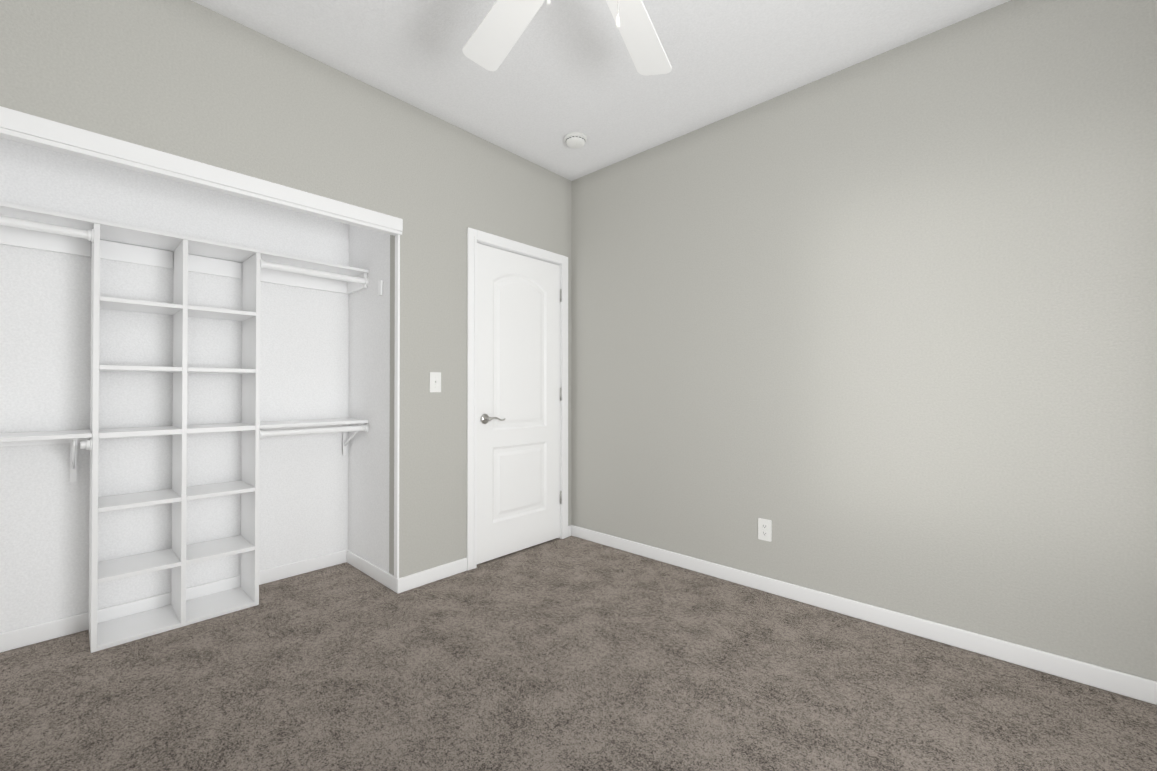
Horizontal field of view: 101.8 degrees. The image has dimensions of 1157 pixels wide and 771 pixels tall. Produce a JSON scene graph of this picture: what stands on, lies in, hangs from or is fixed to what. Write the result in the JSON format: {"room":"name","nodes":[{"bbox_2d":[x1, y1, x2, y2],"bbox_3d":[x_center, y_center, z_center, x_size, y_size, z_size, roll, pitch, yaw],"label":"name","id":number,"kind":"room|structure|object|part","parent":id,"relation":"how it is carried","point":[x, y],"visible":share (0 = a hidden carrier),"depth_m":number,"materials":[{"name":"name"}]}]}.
{"room":"empty bedroom","nodes":[
{"label":"empty bedroom","id":0,"kind":"room"},
{"bbox_2d":[0,138,348,632],"bbox_3d":[-2.108,-0.224,2.453,0.100,2.713,1.912,0,-1,43],"label":"wall","id":1,"kind":"structure","parent":0,"point":[45,329],"depth_m":2.33,"materials":[{"name":"white paint"}]},
{"bbox_2d":[0,549,347,652],"bbox_3d":[-2.067,1.092,2.405,0.013,0.080,1.712,0,-1,43],"label":"baseboard","id":2,"kind":"structure","parent":1,"relation":"attached to","point":[30,635],"depth_m":2.31,"materials":[{"name":"white wood"}]},
{"bbox_2d":[0,0,571,577],"bbox_3d":[-1.245,-0.225,2.386,0.115,2.713,3.400,0,-1,43],"label":"wall","id":3,"kind":"structure","parent":0,"point":[190,80],"depth_m":2.39,"materials":[{"name":"beige paint"}]},
{"bbox_2d":[0,106,402,235],"bbox_3d":[-1.570,-0.880,1.971,0.056,0.087,1.722,0,-1,43],"label":"trim","id":4,"kind":"structure","parent":3,"relation":"attached to","point":[25,128],"depth_m":1.89,"materials":[{"name":"white paint"}]},
{"bbox_2d":[394,234,399,578],"bbox_3d":[-1.000,0.111,2.587,0.038,1.885,0.012,0,-1,43],"label":"strip","id":5,"kind":"object","parent":3,"relation":"attached to","point":[396,405],"visible":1,"depth_m":2.58,"materials":[{"name":"white wood"}]},
{"bbox_2d":[397,558,466,593],"bbox_3d":[-0.838,1.094,2.725,0.013,0.080,0.446,0,-1,43],"label":"baseboard","id":6,"kind":"structure","parent":3,"relation":"attached to","point":[415,580],"depth_m":2.70,"materials":[{"name":"white wood"}]},
{"bbox_2d":[429,372,440,391],"bbox_3d":[-0.831,-0.021,2.737,0.017,0.118,0.073,0,-1,43],"label":"light switch","id":7,"kind":"object","parent":3,"relation":"attached to","point":[435,382],"visible":1,"depth_m":2.74,"materials":[{"name":"white plastic"}]},
{"bbox_2d":[466,227,567,570],"bbox_3d":[-0.425,0.081,3.263,0.135,2.115,0.892,0,-1,43],"label":"door frame","id":8,"kind":"structure","parent":3,"relation":"attached to","point":[474,236],"depth_m":2.93,"materials":[{"name":"white wood"}]},
{"bbox_2d":[477,243,561,563],"bbox_3d":[-0.378,0.112,3.226,0.100,2.028,0.758,0,-1,43],"label":"door","id":9,"kind":"structure","parent":3,"relation":"in","point":[518,402],"depth_m":3.21,"materials":[{"name":"white paint"}]},
{"bbox_3d":[-0.546,0.211,3.016,0.065,0.066,0.157,0,-1,43],"label":"handle","id":10,"kind":"part","parent":9,"relation":"part of","materials":[{"name":"grey metal"}]},
{"bbox_3d":[-0.142,0.077,3.516,0.040,1.604,0.012,0,-1,43],"label":"door hinges","id":11,"kind":"part","parent":9,"relation":"part of","materials":[{"name":"silver metal"}]},
{"bbox_2d":[568,525,570,536],"bbox_3d":[-0.069,1.100,3.564,0.013,0.080,0.035,0,-1,43],"label":"baseboard","id":12,"kind":"structure","parent":3,"relation":"attached to","point":[569,530],"depth_m":3.56,"materials":[{"name":"white wood"}]},
{"bbox_2d":[348,225,389,571],"bbox_3d":[-1.248,-0.221,2.893,0.575,2.713,0.100,0,-1,43],"label":"wall","id":13,"kind":"structure","parent":0,"point":[369,401],"depth_m":2.83,"materials":[{"name":"white paint"}]},
{"bbox_2d":[347,550,396,592],"bbox_3d":[-1.239,1.095,2.799,0.677,0.080,0.013,0,-1,43],"label":"baseboard return","id":14,"kind":"object","parent":13,"relation":"attached to","point":[379,574],"visible":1,"depth_m":2.77,"materials":[{"name":"white wood"}]},
{"bbox_2d":[0,536,1156,770],"bbox_3d":[-0.259,1.175,1.472,4.140,0.100,3.600,0,-1,43],"label":"floor","id":15,"kind":"structure","parent":0,"point":[570,654],"depth_m":1.74,"materials":[{"name":"carpet"}]},
{"bbox_2d":[0,201,382,652],"bbox_3d":[-1.893,0.212,2.252,0.484,1.837,1.711,0,-1,43],"label":"closet shelving","id":16,"kind":"object","parent":15,"relation":"on","point":[96,240],"visible":1,"depth_m":2.27,"materials":[{"name":"white wood"}]},
{"bbox_2d":[191,0,1010,180],"bbox_3d":[-0.259,-1.638,1.492,4.140,0.100,3.600,0,-1,43],"label":"ceiling","id":17,"kind":"structure","parent":0,"point":[552,81],"depth_m":2.26,"materials":[{"name":"white paint"}]},
{"bbox_2d":[463,0,671,75],"bbox_3d":[0.015,-1.280,1.264,1.424,0.619,1.398,0,-1,43],"label":"fan","id":18,"kind":"object","parent":17,"relation":"hanging from","point":[495,35],"visible":1,"depth_m":1.70,"materials":[{"name":"white painted wood"},{"name":"white enamel metal"},{"name":"frosted glass"}]},
{"bbox_2d":[564,132,586,147],"bbox_3d":[-0.019,-1.555,2.990,0.144,0.044,0.144,0,-1,43],"label":"smoke detector","id":19,"kind":"object","parent":17,"relation":"attached to","point":[575,139],"visible":1,"depth_m":2.95,"materials":[{"name":"white plastic"}]},
{"bbox_2d":[571,0,1156,681],"bbox_3d":[0.924,-0.222,2.772,4.140,2.713,0.100,0,-1,43],"label":"wall","id":20,"kind":"structure","parent":0,"point":[879,330],"depth_m":2.15,"materials":[{"name":"beige paint"}]},
{"bbox_2d":[758,518,771,541],"bbox_3d":[1.029,0.795,2.595,0.073,0.118,0.008,0,-1,43],"label":"electrical outlet","id":21,"kind":"object","parent":20,"relation":"attached to","point":[764,529],"visible":1,"depth_m":2.59,"materials":[{"name":"white plastic"}]},
{"bbox_2d":[571,525,1156,704],"bbox_3d":[1.140,1.093,2.488,3.250,0.080,0.013,0,-1,43],"label":"baseboard","id":22,"kind":"structure","parent":20,"relation":"attached to","point":[1127,685],"depth_m":2.12,"materials":[{"name":"white wood"}]}
]}

